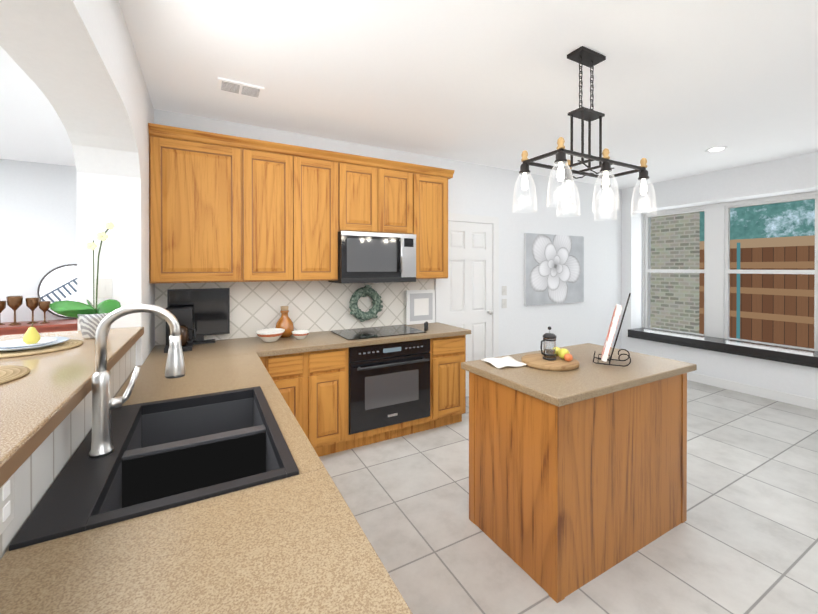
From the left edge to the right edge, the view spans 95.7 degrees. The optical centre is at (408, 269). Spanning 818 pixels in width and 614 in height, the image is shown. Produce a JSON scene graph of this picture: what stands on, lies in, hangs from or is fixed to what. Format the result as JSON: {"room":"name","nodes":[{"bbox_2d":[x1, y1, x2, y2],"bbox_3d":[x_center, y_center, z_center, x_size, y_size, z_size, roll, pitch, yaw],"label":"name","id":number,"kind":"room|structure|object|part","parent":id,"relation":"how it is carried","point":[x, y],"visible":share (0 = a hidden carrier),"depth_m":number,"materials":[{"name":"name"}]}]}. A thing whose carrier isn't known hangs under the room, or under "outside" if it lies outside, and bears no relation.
{"room":"kitchen","nodes":[
{"label":"kitchen","id":0,"kind":"room"},
{"bbox_2d":[0,159,76,322],"bbox_3d":[-5.364,0.124,3.836,4.650,2.740,0.120,0,0,-29],"label":"wall","id":1,"kind":"structure","parent":0,"point":[38,221],"depth_m":4.31,"materials":[{"name":"paint"}]},
{"bbox_2d":[37,264,76,318],"bbox_3d":[-4.043,0.267,4.474,0.660,0.660,0.032,0,0,-29],"label":"round mirror","id":2,"kind":"object","parent":1,"relation":"attached to","point":[59,283],"visible":0.44,"depth_m":4.40,"materials":[{"name":"grey mirror"}]},
{"bbox_2d":[0,0,143,559],"bbox_3d":[-1.016,0.139,0.510,0.625,2.740,3.700,0,0,-29],"label":"wall","id":3,"kind":"structure","parent":0,"point":[77,62],"depth_m":1.37,"materials":[{"name":"paint"}]},
{"bbox_2d":[0,474,13,534],"bbox_3d":[-0.847,0.485,0.776,0.006,0.115,0.072,0,0,-29],"label":"outlet","id":4,"kind":"object","parent":3,"relation":"attached to","point":[6,503],"visible":0.89,"depth_m":0.75,"materials":[{"name":"white plastic"}]},
{"bbox_2d":[0,365,29,383],"bbox_3d":[-1.450,0.352,1.151,0.380,0.005,0.380,0,0,-29],"label":"placemat","id":5,"kind":"object","parent":3,"relation":"on","point":[8,373],"visible":0.93,"depth_m":1.25,"materials":[{"name":"beige wicker"}]},
{"bbox_2d":[0,339,83,357],"bbox_3d":[-1.698,0.350,1.642,0.380,0.005,0.380,0,0,-29],"label":"placemat","id":6,"kind":"object","parent":3,"relation":"on","point":[70,343],"visible":0.58,"depth_m":1.59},
{"bbox_2d":[0,337,68,350],"bbox_3d":[-1.698,0.333,1.642,0.280,0.024,0.280,0,0,-29],"label":"plate stack","id":7,"kind":"object","parent":6,"relation":"on","point":[15,345],"visible":0.92,"depth_m":1.63,"materials":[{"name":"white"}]},
{"bbox_2d":[23,323,40,343],"bbox_3d":[-1.675,0.286,1.643,0.056,0.093,0.056,0,0,-29],"label":"pear","id":8,"kind":"object","parent":7,"relation":"on","point":[32,336],"visible":1,"depth_m":1.63,"materials":[{"name":"yellow food"}]},
{"bbox_2d":[50,222,120,338],"bbox_3d":[-1.646,0.054,1.902,0.261,0.595,0.166,0,0,-29],"label":"orchid plant","id":9,"kind":"object","parent":3,"relation":"on","point":[90,316],"visible":0.94,"depth_m":1.87,"materials":[{"name":"green plant"}]},
{"bbox_2d":[77,67,154,365],"bbox_3d":[-1.941,0.130,2.499,0.300,2.740,0.678,0,0,-29],"label":"wall pier","id":10,"kind":"object","parent":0,"point":[121,203],"visible":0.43,"depth_m":2.23,"materials":[{"name":"paint"}]},
{"bbox_2d":[95,278,111,298],"bbox_3d":[-1.801,0.113,2.181,0.080,0.117,0.010,0,0,-29],"label":"light switch","id":11,"kind":"object","parent":10,"relation":"attached to","point":[104,287],"visible":1,"depth_m":2.18,"materials":[{"name":"white plastic"}]},
{"bbox_2d":[154,109,650,356],"bbox_3d":[0.867,0.122,4.501,7.150,2.740,0.120,0,0,-29],"label":"wall","id":12,"kind":"structure","parent":0,"point":[478,189],"depth_m":4.78,"materials":[{"name":"paint"}]},
{"bbox_2d":[148,123,255,282],"bbox_3d":[-1.602,-0.456,2.883,0.663,1.109,0.328,0,0,-29],"label":"upper cabinet","id":13,"kind":"object","parent":12,"relation":"attached to","point":[225,208],"depth_m":2.73,"materials":[{"name":"brown wood"}]},
{"bbox_2d":[155,279,433,344],"bbox_3d":[-0.838,0.356,3.490,2.583,0.520,0.007,0,0,-29],"label":"tile backsplash","id":14,"kind":"structure","parent":12,"relation":"attached to","point":[318,306],"depth_m":3.40,"materials":[{"name":"beige tile"}]},
{"bbox_2d":[349,285,382,321],"bbox_3d":[-0.424,0.336,3.655,0.366,0.363,0.084,0,0,-29],"label":"wreath","id":15,"kind":"object","parent":14,"relation":"attached to","point":[373,311],"visible":1,"depth_m":3.62,"materials":[{"name":"green plant"}]},
{"bbox_2d":[252,139,347,282],"bbox_3d":[-1.033,-0.458,3.196,0.907,1.109,0.328,0,0,-29],"label":"upper cabinet","id":16,"kind":"object","parent":12,"relation":"attached to","point":[300,194],"depth_m":3.07,"materials":[{"name":"brown wood"}]},
{"bbox_2d":[336,219,419,282],"bbox_3d":[-0.351,-0.142,3.536,0.744,0.525,0.392,0,0,-29],"label":"upper cabinet","id":17,"kind":"object","parent":12,"relation":"attached to","point":[365,252],"depth_m":3.36,"materials":[{"name":"brown wood"}]},
{"bbox_2d":[328,231,415,282],"bbox_3d":[-0.340,-0.106,3.518,0.744,0.453,0.434,0,0,-29],"label":"microwave","id":18,"kind":"object","parent":17,"relation":"in","point":[361,256],"depth_m":3.34,"materials":[{"name":"silver plastic"}]},
{"bbox_2d":[348,154,415,226],"bbox_3d":[-0.366,-0.674,3.562,0.752,0.679,0.328,0,0,-29],"label":"upper cabinet","id":19,"kind":"object","parent":12,"relation":"attached to","point":[379,190],"depth_m":3.43,"materials":[{"name":"brown wood"}]},
{"bbox_3d":[-0.751,-0.978,3.331,2.588,0.070,0.358,0,0,-29],"label":"crown","id":20,"kind":"part","parent":19,"relation":"part of","materials":[{"name":"brown wood"}]},
{"bbox_2d":[416,164,451,278],"bbox_3d":[0.118,-0.461,3.829,0.488,1.109,0.328,0,0,-29],"label":"upper cabinet","id":21,"kind":"object","parent":12,"relation":"attached to","point":[431,182],"depth_m":3.71,"materials":[{"name":"brown wood"}]},
{"bbox_2d":[434,213,498,396],"bbox_3d":[0.697,0.430,4.282,0.910,2.125,0.097,0,0,-29],"label":"door","id":22,"kind":"structure","parent":12,"relation":"attached to","point":[467,293],"depth_m":4.34,"materials":[{"name":"white wood"}]},
{"bbox_2d":[502,286,506,294],"bbox_3d":[1.186,0.266,4.600,0.075,0.116,0.010,0,0,-29],"label":"light switch","id":23,"kind":"object","parent":12,"relation":"attached to","point":[504,292],"depth_m":4.60,"materials":[{"name":"white plastic"}]},
{"bbox_2d":[502,299,506,307],"bbox_3d":[1.186,0.426,4.601,0.075,0.116,0.010,0,0,-29],"label":"light switch","id":24,"kind":"object","parent":12,"relation":"attached to","point":[504,301],"depth_m":4.60,"materials":[{"name":"white plastic"}]},
{"bbox_2d":[524,233,583,305],"bbox_3d":[1.988,-0.001,5.025,1.140,0.930,0.036,0,0,-29],"label":"framed picture","id":25,"kind":"object","parent":12,"relation":"attached to","point":[553,269],"visible":1,"depth_m":4.98,"materials":[{"name":"white fabric"}]},
{"bbox_2d":[0,0,817,188],"bbox_3d":[-0.163,-1.285,1.543,11.800,0.100,9.300,0,0,-29],"label":"ceiling","id":26,"kind":"structure","parent":0,"point":[681,87],"depth_m":2.39,"materials":[{"name":"paint"}]},
{"bbox_2d":[217,77,263,98],"bbox_3d":[-1.151,-1.232,2.529,0.280,0.012,0.176,0,0,-29],"label":"ceiling vent","id":27,"kind":"object","parent":26,"relation":"in","point":[238,88],"visible":0.98,"depth_m":2.51,"materials":[{"name":"white metal"}]},
{"bbox_2d":[513,46,656,219],"bbox_3d":[1.026,-0.780,2.142,0.862,0.913,0.372,0,0,-29],"label":"chandelier","id":28,"kind":"object","parent":26,"relation":"hanging from","point":[587,57],"visible":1,"depth_m":2.12,"materials":[{"name":"black metal"}]},
{"bbox_3d":[1.026,-0.886,2.142,0.746,0.700,0.256,0,0,-29],"label":"frame","id":29,"kind":"part","parent":28,"relation":"part of","materials":[{"name":"black metal"}]},
{"bbox_2d":[705,146,727,151],"bbox_3d":[3.180,-1.240,3.827,0.190,0.006,0.190,0,0,-29],"label":"recessed light","id":30,"kind":"object","parent":26,"relation":"in","point":[715,149],"visible":1,"depth_m":3.82,"materials":[{"name":"white"}]},
{"bbox_2d":[319,380,817,613],"bbox_3d":[-0.163,1.554,1.555,11.800,0.100,9.300,0,0,-29],"label":"floor","id":31,"kind":"structure","parent":0,"point":[743,539],"depth_m":2.14,"materials":[{"name":"white tile"}]},
{"bbox_2d":[0,319,77,335],"bbox_3d":[-4.290,1.048,4.076,2.040,0.890,0.498,0,0,-29],"label":"sideboard","id":32,"kind":"object","parent":31,"relation":"on","point":[51,326],"visible":0.07,"depth_m":4.04,"materials":[{"name":"brown wood"}]},
{"bbox_2d":[0,301,2,324],"bbox_3d":[-4.435,0.473,4.006,0.105,0.257,0.102,0,0,-29],"label":"goblet","id":33,"kind":"object","parent":32,"relation":"on","point":[1,308],"depth_m":3.99,"materials":[{"name":"brown metal"}]},
{"bbox_2d":[260,352,307,431],"bbox_3d":[-1.086,1.063,3.002,0.360,0.870,0.611,0,0,-29],"label":"base cabinet","id":34,"kind":"object","parent":31,"relation":"on","point":[290,373],"depth_m":2.79,"materials":[{"name":"brown wood"}]},
{"bbox_2d":[308,348,351,455],"bbox_3d":[-0.783,1.063,3.168,0.330,0.870,0.611,0,0,-29],"label":"base cabinet","id":35,"kind":"object","parent":31,"relation":"on","point":[329,373],"depth_m":2.93,"materials":[{"name":"brown wood"}]},
{"bbox_2d":[352,340,439,447],"bbox_3d":[-0.286,1.061,3.442,0.952,0.870,0.611,0,0,-29],"label":"base cabinet","id":36,"kind":"object","parent":31,"relation":"on","point":[396,387],"depth_m":3.19,"materials":[{"name":"brown wood"}]},
{"bbox_2d":[0,352,412,613],"bbox_3d":[-0.478,0.617,0.812,0.687,0.038,3.689,0,0,-29],"label":"countertop","id":37,"kind":"structure","parent":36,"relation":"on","point":[293,544],"depth_m":0.77,"materials":[{"name":"beige stone"}]},
{"bbox_2d":[84,304,187,459],"bbox_3d":[-0.897,0.350,1.234,0.262,0.472,0.075,0,0,-29],"label":"faucet","id":38,"kind":"object","parent":37,"relation":"on","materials":[{"name":"silver metal"}]},
{"bbox_2d":[6,384,299,551],"bbox_3d":[-0.797,0.696,1.318,0.606,0.220,0.880,0,0,-29],"label":"sink","id":39,"kind":"object","parent":37,"relation":"in","point":[173,451],"depth_m":1.28,"materials":[{"name":"black stone"}]},
{"bbox_2d":[188,322,470,359],"bbox_3d":[-0.674,0.607,3.192,2.583,0.038,0.671,0,0,-29],"label":"countertop","id":40,"kind":"structure","parent":36,"relation":"on","point":[314,341],"depth_m":2.97,"materials":[{"name":"beige stone"}]},
{"bbox_2d":[164,306,194,352],"bbox_3d":[-1.686,0.437,2.733,0.190,0.300,0.220,0,0,-29],"label":"coffee maker","id":41,"kind":"object","parent":40,"relation":"on","point":[183,316],"visible":0.62,"depth_m":2.68,"materials":[{"name":"black plastic"}]},
{"bbox_2d":[167,288,229,343],"bbox_3d":[-1.669,0.371,2.950,0.430,0.430,0.105,0,0,-29],"label":"television","id":42,"kind":"object","parent":40,"relation":"on","point":[211,311],"visible":0.75,"depth_m":2.97,"materials":[{"name":"black plastic"}]},
{"bbox_2d":[255,328,284,341],"bbox_3d":[-1.134,0.544,3.026,0.230,0.085,0.230,0,0,-29],"label":"bowl","id":43,"kind":"object","parent":40,"relation":"on","point":[270,335],"visible":1,"depth_m":2.97,"materials":[{"name":"white ceramic"}]},
{"bbox_2d":[275,306,293,337],"bbox_3d":[-1.084,0.454,3.224,0.160,0.262,0.160,0,0,-29],"label":"vase","id":44,"kind":"object","parent":40,"relation":"on","point":[284,321],"visible":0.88,"depth_m":3.18,"materials":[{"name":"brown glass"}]},
{"bbox_2d":[292,330,309,338],"bbox_3d":[-0.914,0.556,3.124,0.150,0.060,0.150,0,0,-29],"label":"bowl","id":45,"kind":"object","parent":40,"relation":"on","point":[300,334],"visible":1,"depth_m":3.09,"materials":[{"name":"white ceramic"}]},
{"bbox_2d":[332,324,423,339],"bbox_3d":[-0.284,0.580,3.436,0.755,0.009,0.480,0,0,-29],"label":"cooktop","id":46,"kind":"object","parent":40,"relation":"in","point":[394,330],"depth_m":3.37,"materials":[{"name":"black glass"}]},
{"bbox_2d":[406,289,434,324],"bbox_3d":[0.128,0.402,3.957,0.350,0.360,0.023,0,0,-29],"label":"framed picture","id":47,"kind":"object","parent":40,"relation":"on","point":[420,306],"visible":0.93,"depth_m":3.94,"materials":[{"name":"white"}]},
{"bbox_2d":[424,321,427,330],"bbox_3d":[0.164,0.544,3.545,0.033,0.080,0.086,0,0,12],"label":"pepper mills","id":48,"kind":"object","parent":40,"relation":"on","point":[426,326],"visible":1,"depth_m":3.51,"materials":[{"name":"black plastic"}]},
{"bbox_2d":[349,339,429,434],"bbox_3d":[-0.205,0.991,3.294,0.772,0.712,0.388,0,0,-29],"label":"oven","id":49,"kind":"object","parent":36,"relation":"in","point":[389,382],"depth_m":3.15,"materials":[{"name":"black glass"}]},
{"bbox_2d":[440,336,465,426],"bbox_3d":[0.241,1.060,3.732,0.401,0.870,0.611,0,0,-29],"label":"base cabinet","id":50,"kind":"object","parent":31,"relation":"on","point":[452,348],"depth_m":3.50,"materials":[{"name":"brown wood"}]},
{"bbox_2d":[469,372,686,602],"bbox_3d":[1.009,1.052,2.215,1.130,0.900,0.638,0,0,-29],"label":"kitchen island","id":51,"kind":"object","parent":31,"relation":"on","point":[565,500],"visible":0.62,"depth_m":1.89,"materials":[{"name":"brown wood"}]},
{"bbox_2d":[461,343,696,406],"bbox_3d":[1.009,0.581,2.213,1.202,0.038,0.710,0,0,-29],"label":"island countertop","id":52,"kind":"structure","parent":51,"relation":"on","point":[588,378],"depth_m":2.00,"materials":[{"name":"beige stone"}]},
{"bbox_2d":[481,356,526,368],"bbox_3d":[0.565,0.553,2.208,0.196,0.014,0.205,0,0,-17],"label":"cloth napkin","id":53,"kind":"object","parent":52,"relation":"on","point":[502,362],"visible":1,"depth_m":2.20,"materials":[{"name":"white fabric"}]},
{"bbox_2d":[521,353,578,370],"bbox_3d":[0.832,0.547,2.190,0.320,0.026,0.320,0,0,-29],"label":"tray","id":54,"kind":"object","parent":52,"relation":"on","point":[537,361],"visible":0.77,"depth_m":2.10,"materials":[{"name":"brown wood"}]},
{"bbox_2d":[540,326,555,359],"bbox_3d":[0.818,0.435,2.187,0.113,0.193,0.077,0,0,-29],"label":"press","id":55,"kind":"object","parent":54,"relation":"on","point":[549,354],"visible":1,"depth_m":2.17,"materials":[{"name":"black glass"}]},
{"bbox_2d":[553,347,572,360],"bbox_3d":[0.915,0.500,2.202,0.065,0.063,0.181,0,0,-12],"label":"fruit","id":56,"kind":"object","parent":54,"relation":"on","point":[564,353],"visible":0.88,"depth_m":2.17,"materials":[{"name":"yellow food"}]},
{"bbox_2d":[593,293,630,366],"bbox_3d":[1.210,0.348,2.210,0.198,0.419,0.224,0,0,28],"label":"cookbook stand","id":57,"kind":"object","parent":52,"relation":"on","point":[611,332],"visible":1,"depth_m":2.13,"materials":[{"name":"white paper"}]},
{"bbox_2d":[621,152,817,399],"bbox_3d":[5.087,0.128,3.010,0.430,2.740,6.560,0,0,-29],"label":"wall","id":58,"kind":"structure","parent":0,"point":[714,193],"depth_m":4.90,"materials":[{"name":"paint"}]},
{"bbox_2d":[645,208,705,335],"bbox_3d":[3.914,0.047,5.445,0.060,1.780,0.820,0,0,-29],"label":"window","id":59,"kind":"structure","parent":58,"relation":"in","point":[647,270],"depth_m":5.55,"materials":[{"name":"white"}]},
{"bbox_2d":[628,327,817,367],"bbox_3d":[4.221,0.975,4.369,0.398,0.115,3.046,0,0,-29],"label":"sill","id":60,"kind":"structure","parent":58,"relation":"attached to","point":[802,357],"depth_m":4.55,"materials":[{"name":"black stone"}]},
{"bbox_2d":[687,372,817,409],"bbox_3d":[4.873,1.443,2.942,0.015,0.110,6.478,0,0,-29],"label":"baseboard","id":61,"kind":"structure","parent":58,"relation":"attached to","point":[801,401],"depth_m":4.35,"materials":[{"name":"white wood"}]},
{"bbox_2d":[724,195,817,350],"bbox_3d":[4.412,0.051,4.538,0.060,1.780,0.861,0,0,-29],"label":"window","id":62,"kind":"structure","parent":58,"relation":"in","point":[728,271],"depth_m":4.54,"materials":[{"name":"white"}]},
{"label":"outside","id":63,"kind":"structure","parent":0,"visible":0},
{"bbox_3d":[5.793,1.902,7.742,5.200,0.050,28.000,0,0,-29],"label":"ground","id":64,"kind":"structure","parent":63,"visible":0},
{"bbox_2d":[650,212,699,332],"bbox_3d":[2.951,-0.834,10.305,0.100,5.400,8.750,0,0,-29],"label":"brick wall","id":65,"kind":"structure","parent":64,"relation":"on","point":[674,297],"depth_m":6.74,"materials":[{"name":"brick"}]},
{"bbox_2d":[736,243,739,338],"bbox_3d":[5.788,0.708,6.502,0.048,2.350,0.046,0,0,-29],"label":"pole","id":66,"kind":"object","parent":64,"relation":"on","point":[738,299],"visible":0.66,"depth_m":6.48,"materials":[{"name":"metal"}]},
{"bbox_2d":[699,235,814,348],"bbox_3d":[5.469,0.668,7.559,0.060,2.420,20.000,0,0,-29],"label":"fence","id":67,"kind":"object","parent":64,"relation":"on","point":[776,308],"depth_m":6.25,"materials":[{"name":"brown wood"}]},
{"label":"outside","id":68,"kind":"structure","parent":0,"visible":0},
{"bbox_2d":[700,199,814,240],"bbox_3d":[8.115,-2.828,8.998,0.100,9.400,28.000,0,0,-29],"label":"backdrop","id":69,"kind":"structure","parent":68,"point":[790,219],"depth_m":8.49,"materials":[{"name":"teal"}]}
]}

